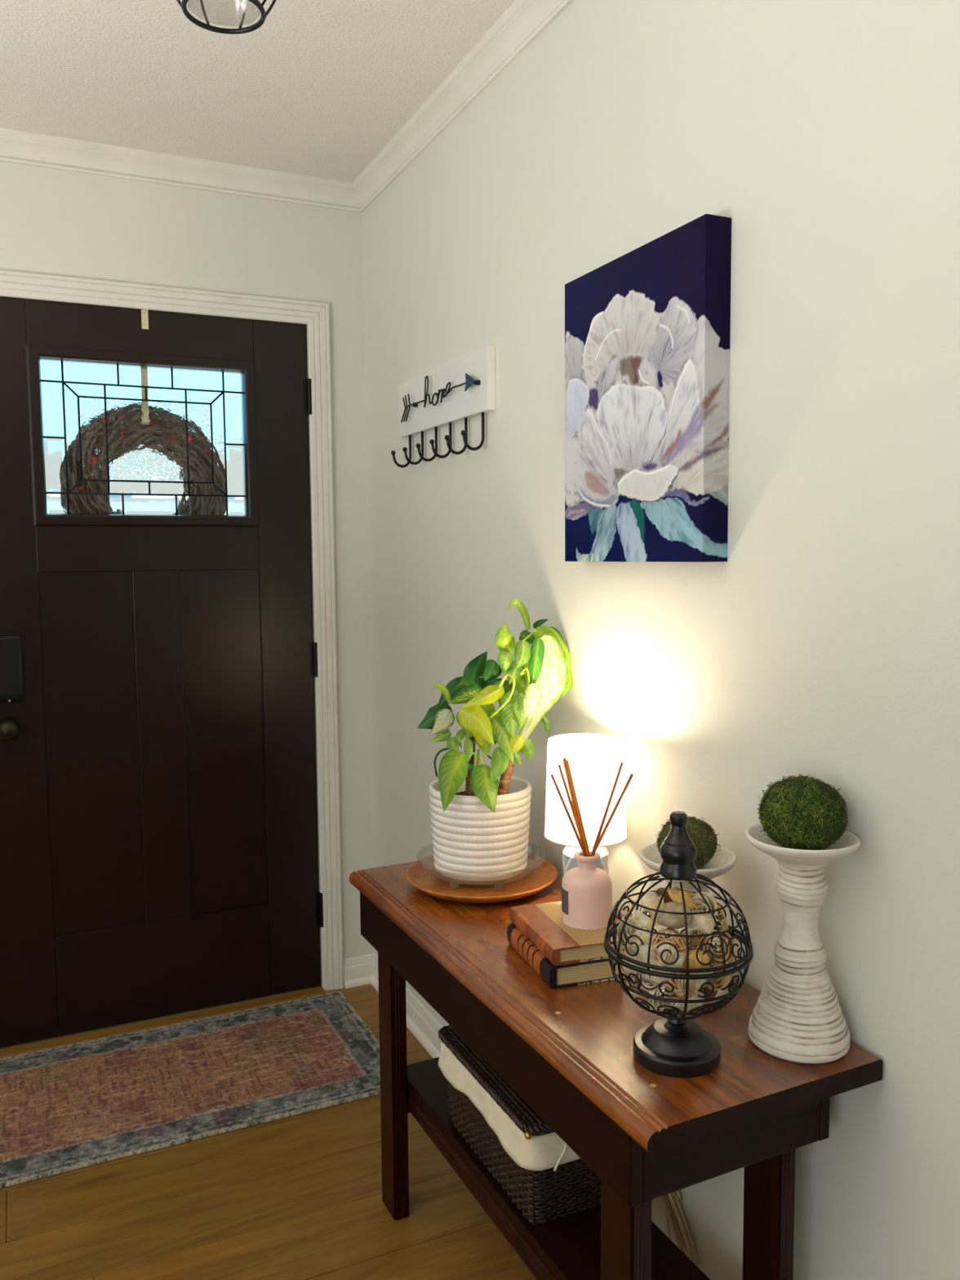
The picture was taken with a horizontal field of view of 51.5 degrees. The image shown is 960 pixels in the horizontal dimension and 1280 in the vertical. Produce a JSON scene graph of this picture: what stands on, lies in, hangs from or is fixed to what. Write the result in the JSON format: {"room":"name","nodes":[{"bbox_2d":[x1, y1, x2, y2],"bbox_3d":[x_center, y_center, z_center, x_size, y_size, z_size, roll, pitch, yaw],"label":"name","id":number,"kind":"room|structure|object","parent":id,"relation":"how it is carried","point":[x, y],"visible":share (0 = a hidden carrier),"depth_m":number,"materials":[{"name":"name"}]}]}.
{"room":"home entryway","nodes":[
{"label":"home entryway","id":0,"kind":"room"},
{"bbox_2d":[0,161,375,959],"bbox_3d":[-1.597,-0.053,2.574,2.700,2.490,0.140,-3,5,-25],"label":"wall","id":1,"kind":"structure","parent":0,"point":[53,221],"depth_m":2.88,"materials":[{"name":"paint"}]},
{"bbox_2d":[0,296,323,1047],"bbox_3d":[-0.908,0.090,2.818,0.924,2.024,0.116,-3,5,-25],"label":"door","id":2,"kind":"structure","parent":1,"relation":"in","point":[158,827],"depth_m":2.82,"materials":[{"name":"brown wood"}]},
{"bbox_2d":[141,309,148,328],"bbox_3d":[-0.941,-0.768,2.789,0.018,0.319,0.088,-3,5,-25],"label":"hanger","id":3,"kind":"object","parent":2,"relation":"hanging from","point":[144,317],"visible":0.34,"depth_m":2.74,"materials":[{"name":"metal"}]},
{"bbox_2d":[0,985,325,1058],"bbox_3d":[-0.930,1.129,2.959,0.918,0.060,0.180,-3,5,-25],"label":"threshold","id":4,"kind":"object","parent":1,"relation":"attached to","point":[42,1044],"depth_m":2.88,"materials":[{"name":"brown wood"}]},
{"bbox_2d":[0,269,343,991],"bbox_3d":[-0.914,0.070,2.815,1.046,2.094,0.019,-3,5,-25],"label":"trim","id":5,"kind":"structure","parent":1,"relation":"attached to","point":[13,284],"depth_m":2.97,"materials":[{"name":"white wood"}]},
{"bbox_2d":[0,128,361,213],"bbox_3d":[-1.569,-1.253,2.390,2.700,0.068,0.042,-3,5,-25],"label":"trim","id":6,"kind":"structure","parent":1,"relation":"attached to","point":[18,147],"depth_m":2.73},
{"bbox_2d":[306,324,322,986],"bbox_3d":[-0.947,0.084,2.889,0.942,2.054,0.140,-3,5,-25],"label":"trim","id":7,"kind":"structure","parent":1,"relation":"attached to","point":[306,325],"depth_m":3.02,"materials":[{"name":"wood"}]},
{"bbox_2d":[342,953,374,988],"bbox_3d":[-0.379,1.045,3.140,0.112,0.086,0.025,-3,5,-25],"label":"baseboard","id":8,"kind":"structure","parent":1,"relation":"attached to","point":[357,971],"depth_m":3.14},
{"bbox_2d":[0,0,515,182],"bbox_3d":[0.101,-1.047,-1.195,2.900,0.100,8.240,-3,5,-25],"label":"ceiling","id":9,"kind":"structure","parent":0,"point":[320,88],"depth_m":2.25,"materials":[{"name":"white paint"}]},
{"bbox_2d":[176,0,275,34],"bbox_3d":[-0.402,-1.103,1.548,0.209,0.244,0.209,-3,5,-25],"label":"ceiling light","id":10,"kind":"object","parent":9,"relation":"attached to","point":[183,4],"visible":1,"depth_m":1.60,"materials":[{"name":"black metal"}]},
{"bbox_2d":[0,983,536,1279],"bbox_3d":[0.130,1.460,-1.001,2.900,0.050,8.200,-3,5,-25],"label":"floor","id":11,"kind":"structure","parent":0,"point":[299,1197],"depth_m":2.05,"materials":[{"name":"brown wood"}]},
{"bbox_2d":[0,991,380,1188],"bbox_3d":[-0.887,1.139,2.536,1.295,0.006,0.612,-3,5,-25],"label":"rug","id":12,"kind":"object","parent":11,"relation":"on","point":[67,1108],"visible":0.99,"depth_m":2.55,"materials":[{"name":"fabric"}]},
{"bbox_2d":[348,861,882,1279],"bbox_3d":[0.126,0.856,1.691,0.366,0.700,1.045,-3,5,-26],"label":"console table","id":13,"kind":"object","parent":11,"relation":"on","point":[567,1052],"visible":0.72,"depth_m":1.39,"materials":[{"name":"brown wood"}]},
{"bbox_2d":[405,853,557,902],"bbox_3d":[0.003,0.469,1.964,0.300,0.026,0.300,-3,5,-25],"label":"wooden plate","id":14,"kind":"object","parent":13,"relation":"on","point":[428,880],"visible":0.72,"depth_m":1.93,"materials":[{"name":"brown wood"}]},
{"bbox_3d":[0.003,0.447,1.970,0.255,0.046,0.255,-3,5,-25],"label":"saucer","id":15,"kind":"object","parent":14,"relation":"on","visible":0},
{"bbox_2d":[417,599,573,881],"bbox_3d":[0.029,0.186,1.958,0.293,0.530,0.222,-3,5,-25],"label":"potted plant","id":16,"kind":"object","parent":15,"relation":"on","point":[480,815],"visible":1,"depth_m":1.90,"materials":[{"name":"plant"}]},
{"bbox_2d":[438,1024,600,1225],"bbox_3d":[0.096,0.824,1.751,0.236,0.174,0.402,-3,5,-25],"label":"wicker basket","id":17,"kind":"object","parent":13,"relation":"on","point":[541,1175],"visible":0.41,"depth_m":1.61,"materials":[{"name":"wicker"}]},
{"bbox_2d":[406,1057,710,1279],"bbox_3d":[0.107,0.925,1.710,0.188,0.022,0.885,-3,5,-26],"label":"shelf","id":18,"kind":"object","parent":13,"relation":"attached to","point":[568,1247],"depth_m":1.57,"materials":[{"name":"brown wood"}]},
{"bbox_2d":[506,923,626,988],"bbox_3d":[0.138,0.495,1.592,0.136,0.034,0.189,-2,5,-18],"label":"book","id":19,"kind":"object","parent":13,"relation":"on","point":[596,971],"visible":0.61,"depth_m":1.51,"materials":[{"name":"black leather"}]},
{"bbox_2d":[508,901,624,965],"bbox_3d":[0.140,0.465,1.594,0.133,0.026,0.191,-2,5,-18],"label":"book","id":20,"kind":"object","parent":19,"relation":"on","point":[543,925],"visible":0.7,"depth_m":1.54,"materials":[{"name":"paper"}]},
{"bbox_2d":[561,850,612,929],"bbox_3d":[0.172,0.397,1.595,0.081,0.109,0.080,-3,5,-25],"label":"bottle","id":21,"kind":"object","parent":20,"relation":"on","point":[586,888],"visible":0.98,"depth_m":1.56,"materials":[{"name":"pink ceramic"}]},
{"bbox_2d":[550,773,586,856],"bbox_3d":[0.149,0.299,1.582,0.076,0.176,0.004,-1,5,-6],"label":"reed","id":22,"kind":"object","parent":21,"relation":"in","point":[551,775],"visible":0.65,"depth_m":1.58,"materials":[{"name":"brown wood"}]},
{"bbox_2d":[557,764,579,835],"bbox_3d":[0.155,0.292,1.592,0.061,0.188,0.004,0,5,9],"label":"reed","id":23,"kind":"object","parent":21,"relation":"in","point":[558,765],"visible":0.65,"depth_m":1.59,"materials":[{"name":"brown wood"}]},
{"bbox_2d":[562,759,585,856],"bbox_3d":[0.155,0.287,1.586,0.047,0.198,0.004,0,5,0],"label":"reed","id":24,"kind":"object","parent":21,"relation":"in","point":[563,760],"visible":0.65,"depth_m":1.58,"materials":[{"name":"brown wood"}]},
{"bbox_2d":[563,757,585,849],"bbox_3d":[0.157,0.286,1.589,0.047,0.199,0.004,0,5,7],"label":"reed","id":25,"kind":"object","parent":21,"relation":"in","point":[563,757],"visible":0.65,"depth_m":1.58,"materials":[{"name":"brown wood"}]},
{"bbox_2d":[565,760,588,856],"bbox_3d":[0.159,0.288,1.582,0.047,0.197,0.004,-1,5,-7],"label":"reed","id":26,"kind":"object","parent":21,"relation":"in","point":[566,761],"visible":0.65,"depth_m":1.58,"materials":[{"name":"brown wood"}]},
{"bbox_2d":[591,761,623,853],"bbox_3d":[0.197,0.290,1.590,0.066,0.191,0.004,-1,5,-7],"label":"reed","id":27,"kind":"object","parent":21,"relation":"in","point":[621,762],"visible":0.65,"depth_m":1.59,"materials":[{"name":"brown wood"}]},
{"bbox_2d":[590,773,633,856],"bbox_3d":[0.201,0.299,1.583,0.086,0.175,0.004,0,5,4],"label":"reed","id":28,"kind":"object","parent":21,"relation":"in","point":[631,775],"visible":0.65,"depth_m":1.58,"materials":[{"name":"brown wood"}]},
{"bbox_2d":[544,733,697,1266],"bbox_3d":[0.259,0.643,1.752,0.307,0.932,0.147,2,6,30],"label":"table lamp","id":29,"kind":"object","parent":13,"relation":"on","point":[594,760],"visible":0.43,"depth_m":1.70,"materials":[{"name":"white fabric"}]},
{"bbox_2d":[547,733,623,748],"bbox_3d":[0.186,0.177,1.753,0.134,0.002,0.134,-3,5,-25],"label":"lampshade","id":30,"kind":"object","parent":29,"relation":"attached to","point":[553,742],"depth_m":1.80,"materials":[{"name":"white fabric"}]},
{"bbox_2d":[603,810,753,1077],"bbox_3d":[0.253,0.377,1.272,0.188,0.322,0.188,1,5,18],"label":"globe","id":31,"kind":"object","parent":13,"relation":"on","point":[674,1045],"visible":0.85,"depth_m":1.24,"materials":[{"name":"black paint"}]},
{"bbox_2d":[620,916,631,943],"bbox_3d":[0.187,0.371,1.269,0.018,0.037,0.038,0,5,5],"label":"dried petal","id":32,"kind":"object","parent":31,"relation":"in","point":[628,933],"visible":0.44,"depth_m":1.26,"materials":[{"name":"beige plant"}]},
{"bbox_2d":[621,909,633,920],"bbox_3d":[0.191,0.365,1.274,0.020,0.039,0.040,1,5,18],"label":"dried petal","id":33,"kind":"object","parent":31,"relation":"in","point":[626,914],"visible":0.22,"depth_m":1.27,"materials":[{"name":"beige plant"}]},
{"bbox_2d":[622,948,639,977],"bbox_3d":[0.192,0.408,1.251,0.038,0.035,0.023,2,6,32],"label":"dried petal","id":34,"kind":"object","parent":31,"relation":"in","point":[627,971],"visible":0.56,"depth_m":1.25,"materials":[{"name":"beige plant"}]},
{"bbox_2d":[616,915,644,947],"bbox_3d":[0.194,0.367,1.248,0.040,0.039,0.038,1,5,22],"label":"flower","id":35,"kind":"object","parent":34,"relation":"on","point":[633,921],"visible":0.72,"depth_m":1.25,"materials":[{"name":"beige plant"}]},
{"bbox_2d":[631,906,652,928],"bbox_3d":[0.203,0.360,1.262,0.023,0.038,0.042,-2,5,-12],"label":"dried petal","id":36,"kind":"object","parent":35,"relation":"on","point":[645,920],"visible":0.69,"depth_m":1.25,"materials":[{"name":"beige plant"}]},
{"bbox_2d":[644,917,661,930],"bbox_3d":[0.215,0.357,1.251,0.027,0.028,0.034,-1,5,-6],"label":"dried petal","id":37,"kind":"object","parent":35,"relation":"on","point":[648,927],"visible":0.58,"depth_m":1.24,"materials":[{"name":"beige plant"}]},
{"bbox_2d":[627,928,659,955],"bbox_3d":[0.202,0.378,1.237,0.040,0.040,0.014,1,5,20],"label":"dried petal","id":38,"kind":"object","parent":31,"relation":"in","point":[644,935],"visible":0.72,"depth_m":1.23,"materials":[{"name":"beige plant"}]},
{"bbox_2d":[635,935,657,968],"bbox_3d":[0.208,0.391,1.233,0.025,0.044,0.045,-1,5,-10],"label":"dried petal","id":39,"kind":"object","parent":31,"relation":"in","point":[642,956],"visible":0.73,"depth_m":1.23,"materials":[{"name":"beige plant"}]},
{"bbox_2d":[638,973,658,985],"bbox_3d":[0.213,0.418,1.246,0.033,0.025,0.033,-3,5,-26],"label":"dried petal","id":40,"kind":"object","parent":31,"relation":"in","point":[645,976],"visible":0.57,"depth_m":1.23,"materials":[{"name":"beige plant"}]},
{"bbox_2d":[633,966,659,991],"bbox_3d":[0.210,0.419,1.237,0.035,0.034,0.029,1,5,19],"label":"flower","id":41,"kind":"object","parent":40,"relation":"on","point":[655,987],"visible":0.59,"depth_m":1.24,"materials":[{"name":"beige plant"}]},
{"bbox_2d":[640,891,659,911],"bbox_3d":[0.219,0.333,1.264,0.029,0.024,0.034,0,5,6],"label":"seed pod","id":42,"kind":"object","parent":31,"relation":"in","point":[648,899],"visible":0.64,"depth_m":1.25,"materials":[{"name":"beige plant"}]},
{"bbox_2d":[648,894,664,922],"bbox_3d":[0.222,0.337,1.247,0.018,0.031,0.036,-1,5,-7],"label":"dried petal","id":43,"kind":"object","parent":31,"relation":"in","point":[651,913],"visible":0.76,"depth_m":1.24,"materials":[{"name":"beige plant"}]},
{"bbox_2d":[647,994,666,1010],"bbox_3d":[0.226,0.460,1.259,0.034,0.019,0.034,2,5,24],"label":"dried petal","id":44,"kind":"object","parent":31,"relation":"on","point":[650,1000],"visible":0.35,"depth_m":1.26,"materials":[{"name":"beige plant"}]},
{"bbox_2d":[652,985,677,1009],"bbox_3d":[0.231,0.444,1.242,0.032,0.030,0.023,0,5,2],"label":"flower","id":45,"kind":"object","parent":44,"relation":"on","point":[655,1002],"visible":0.44,"depth_m":1.24,"materials":[{"name":"beige plant"}]},
{"bbox_2d":[649,959,675,984],"bbox_3d":[0.223,0.405,1.218,0.034,0.035,0.021,-2,5,-12],"label":"dried petal","id":46,"kind":"object","parent":31,"relation":"in","point":[657,980],"visible":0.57,"depth_m":1.21,"materials":[{"name":"beige plant"}]},
{"bbox_2d":[650,928,686,962],"bbox_3d":[0.232,0.379,1.224,0.046,0.046,0.046,-3,5,-25],"label":"ball","id":47,"kind":"object","parent":46,"relation":"on","point":[668,931],"visible":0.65,"depth_m":1.21,"materials":[{"name":"wicker"}]},
{"bbox_2d":[654,887,672,903],"bbox_3d":[0.240,0.331,1.278,0.040,0.032,0.025,0,5,10],"label":"dried petal","id":48,"kind":"object","parent":31,"relation":"in","point":[660,891],"visible":0.38,"depth_m":1.28,"materials":[{"name":"brown plant"}]},
{"bbox_2d":[650,939,686,973],"bbox_3d":[0.226,0.386,1.210,0.046,0.046,0.017,3,6,37],"label":"dried petal","id":49,"kind":"object","parent":31,"relation":"in","point":[678,964],"visible":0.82,"depth_m":1.20,"materials":[{"name":"beige plant"}]},
{"bbox_2d":[656,901,693,928],"bbox_3d":[0.240,0.340,1.228,0.045,0.032,0.042,-5,6,-42],"label":"seed pod","id":50,"kind":"object","parent":31,"relation":"in","point":[671,921],"visible":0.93,"depth_m":1.21,"materials":[{"name":"beige plant"}]},
{"bbox_2d":[663,936,686,968],"bbox_3d":[0.238,0.387,1.222,0.040,0.040,0.030,3,6,33],"label":"dried petal","id":51,"kind":"object","parent":31,"relation":"in","point":[684,965],"visible":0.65,"depth_m":1.21,"materials":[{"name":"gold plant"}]},
{"bbox_2d":[662,972,695,999],"bbox_3d":[0.244,0.422,1.223,0.042,0.042,0.043,-3,5,-25],"label":"ball","id":52,"kind":"object","parent":31,"relation":"in","point":[680,994],"visible":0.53,"depth_m":1.21,"materials":[{"name":"wicker"}]},
{"bbox_2d":[665,886,697,909],"bbox_3d":[0.254,0.324,1.255,0.038,0.024,0.039,-3,5,-23],"label":"dried petal","id":53,"kind":"object","parent":31,"relation":"in","point":[675,893],"visible":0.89,"depth_m":1.24,"materials":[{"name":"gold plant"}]},
{"bbox_2d":[673,988,704,1011],"bbox_3d":[0.258,0.448,1.242,0.040,0.036,0.033,-2,5,-17],"label":"dried petal","id":54,"kind":"object","parent":31,"relation":"in","point":[681,1006],"visible":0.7,"depth_m":1.23,"materials":[{"name":"beige plant"}]},
{"bbox_2d":[672,978,694,992],"bbox_3d":[0.255,0.429,1.238,0.029,0.031,0.020,3,6,34],"label":"dried petal","id":55,"kind":"object","parent":54,"relation":"on","point":[673,980],"visible":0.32,"depth_m":1.24,"materials":[{"name":"beige plant"}]},
{"bbox_2d":[682,973,706,990],"bbox_3d":[0.265,0.420,1.234,0.033,0.032,0.027,0,5,1],"label":"dried petal","id":56,"kind":"object","parent":31,"relation":"in","point":[697,984],"visible":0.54,"depth_m":1.22,"materials":[{"name":"beige plant"}]},
{"bbox_2d":[682,929,709,951],"bbox_3d":[0.283,0.403,1.314,0.042,0.041,0.042,-3,5,-25],"label":"ball","id":57,"kind":"object","parent":31,"relation":"in","point":[694,943],"visible":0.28,"depth_m":1.30,"materials":[{"name":"wicker"}]},
{"bbox_2d":[688,949,710,968],"bbox_3d":[0.265,0.391,1.212,0.031,0.026,0.026,1,5,13],"label":"pod","id":58,"kind":"object","parent":31,"relation":"in","point":[693,962],"visible":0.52,"depth_m":1.20,"materials":[{"name":"gold plant"}]},
{"bbox_2d":[687,908,715,933],"bbox_3d":[0.274,0.349,1.238,0.039,0.023,0.039,0,5,10],"label":"dried petal","id":59,"kind":"object","parent":31,"relation":"in","point":[700,922],"visible":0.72,"depth_m":1.23,"materials":[{"name":"beige plant"}]},
{"bbox_2d":[688,892,716,921],"bbox_3d":[0.275,0.337,1.245,0.042,0.041,0.039,2,5,24],"label":"flower","id":60,"kind":"object","parent":59,"relation":"on","point":[701,904],"visible":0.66,"depth_m":1.25,"materials":[{"name":"beige plant"}]},
{"bbox_2d":[689,960,716,981],"bbox_3d":[0.273,0.410,1.222,0.037,0.031,0.026,-1,5,-10],"label":"dried petal","id":61,"kind":"object","parent":31,"relation":"in","point":[700,973],"visible":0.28,"depth_m":1.22,"materials":[{"name":"beige plant"}]},
{"bbox_2d":[702,986,718,999],"bbox_3d":[0.290,0.441,1.259,0.025,0.024,0.030,-1,5,-1],"label":"pod","id":62,"kind":"object","parent":31,"relation":"in","point":[714,993],"visible":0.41,"depth_m":1.25,"materials":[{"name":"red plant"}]},
{"bbox_2d":[697,929,734,966],"bbox_3d":[0.290,0.376,1.224,0.046,0.043,0.032,0,5,8],"label":"flower","id":63,"kind":"object","parent":31,"relation":"in","point":[728,955],"visible":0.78,"depth_m":1.22,"materials":[{"name":"beige plant"}]},
{"bbox_2d":[710,904,723,915],"bbox_3d":[0.294,0.342,1.266,0.030,0.023,0.029,-1,5,-1],"label":"dried petal","id":64,"kind":"object","parent":31,"relation":"in","point":[718,906],"visible":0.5,"depth_m":1.26,"materials":[{"name":"beige plant"}]},
{"bbox_2d":[706,964,732,990],"bbox_3d":[0.296,0.416,1.241,0.027,0.035,0.038,-4,6,-39],"label":"dried petal","id":65,"kind":"object","parent":31,"relation":"in","point":[717,984],"visible":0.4,"depth_m":1.23,"materials":[{"name":"beige plant"}]},
{"bbox_2d":[716,912,728,943],"bbox_3d":[0.306,0.364,1.253,0.014,0.040,0.043,0,5,8],"label":"dried petal","id":66,"kind":"object","parent":31,"relation":"in","point":[724,926],"visible":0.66,"depth_m":1.25,"materials":[{"name":"beige plant"}]},
{"bbox_2d":[720,943,735,964],"bbox_3d":[0.319,0.404,1.271,0.012,0.035,0.034,-1,5,-9],"label":"dried petal","id":67,"kind":"object","parent":31,"relation":"in","point":[732,958],"visible":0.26,"depth_m":1.27,"materials":[{"name":"beige plant"}]},
{"bbox_2d":[639,843,736,1004],"bbox_3d":[0.308,0.418,1.480,0.140,0.204,0.143,0,5,4],"label":"candle holder","id":68,"kind":"object","parent":13,"relation":"on","point":[724,860],"visible":0.12,"depth_m":1.46,"materials":[{"name":"white ceramic"}]},
{"bbox_2d":[653,815,720,869],"bbox_3d":[0.306,0.299,1.469,0.092,0.086,0.094,4,7,42],"label":"moss ball","id":69,"kind":"object","parent":68,"relation":"on","point":[703,836],"visible":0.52,"depth_m":1.44,"materials":[{"name":"green plant"}]},
{"bbox_2d":[746,822,860,1063],"bbox_3d":[0.422,0.393,1.310,0.140,0.280,0.143,-4,6,-32],"label":"candle holder","id":70,"kind":"object","parent":13,"relation":"on","point":[797,1016],"visible":0.94,"depth_m":1.28,"materials":[{"name":"white ceramic"}]},
{"bbox_2d":[754,773,849,849],"bbox_3d":[0.420,0.227,1.294,0.114,0.104,0.120,-5,7,-43],"label":"moss ball","id":71,"kind":"object","parent":70,"relation":"on","point":[802,812],"visible":0.99,"depth_m":1.26,"materials":[{"name":"green plant"}]},
{"bbox_2d":[361,0,959,1279],"bbox_3d":[1.381,0.182,-0.498,0.100,2.490,8.240,-3,5,-25],"label":"wall","id":72,"kind":"structure","parent":0,"point":[825,644],"depth_m":1.45,"materials":[{"name":"paint"}]},
{"bbox_2d":[370,953,442,1057],"bbox_3d":[1.342,1.335,-0.445,0.025,0.086,8.000,-3,5,-25],"label":"baseboard","id":73,"kind":"structure","parent":72,"relation":"attached to","point":[424,1026],"depth_m":2.79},
{"bbox_2d":[391,345,495,467],"bbox_3d":[-0.113,-0.559,2.455,0.066,0.227,0.562,-3,5,-25],"label":"sign","id":74,"kind":"object","parent":72,"relation":"attached to","point":[464,388],"visible":1,"depth_m":2.40,"materials":[{"name":"white wood"}]},
{"bbox_2d":[352,0,574,213],"bbox_3d":[1.315,-1.020,-0.648,0.042,0.068,8.000,-3,5,-25],"label":"trim","id":75,"kind":"structure","parent":72,"relation":"attached to","point":[523,21],"depth_m":2.26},
{"bbox_2d":[564,213,731,561],"bbox_3d":[0.266,-0.387,1.674,0.049,0.509,0.416,-3,5,-25],"label":"flower canvas","id":76,"kind":"object","parent":72,"relation":"attached to","point":[647,330],"visible":1,"depth_m":1.60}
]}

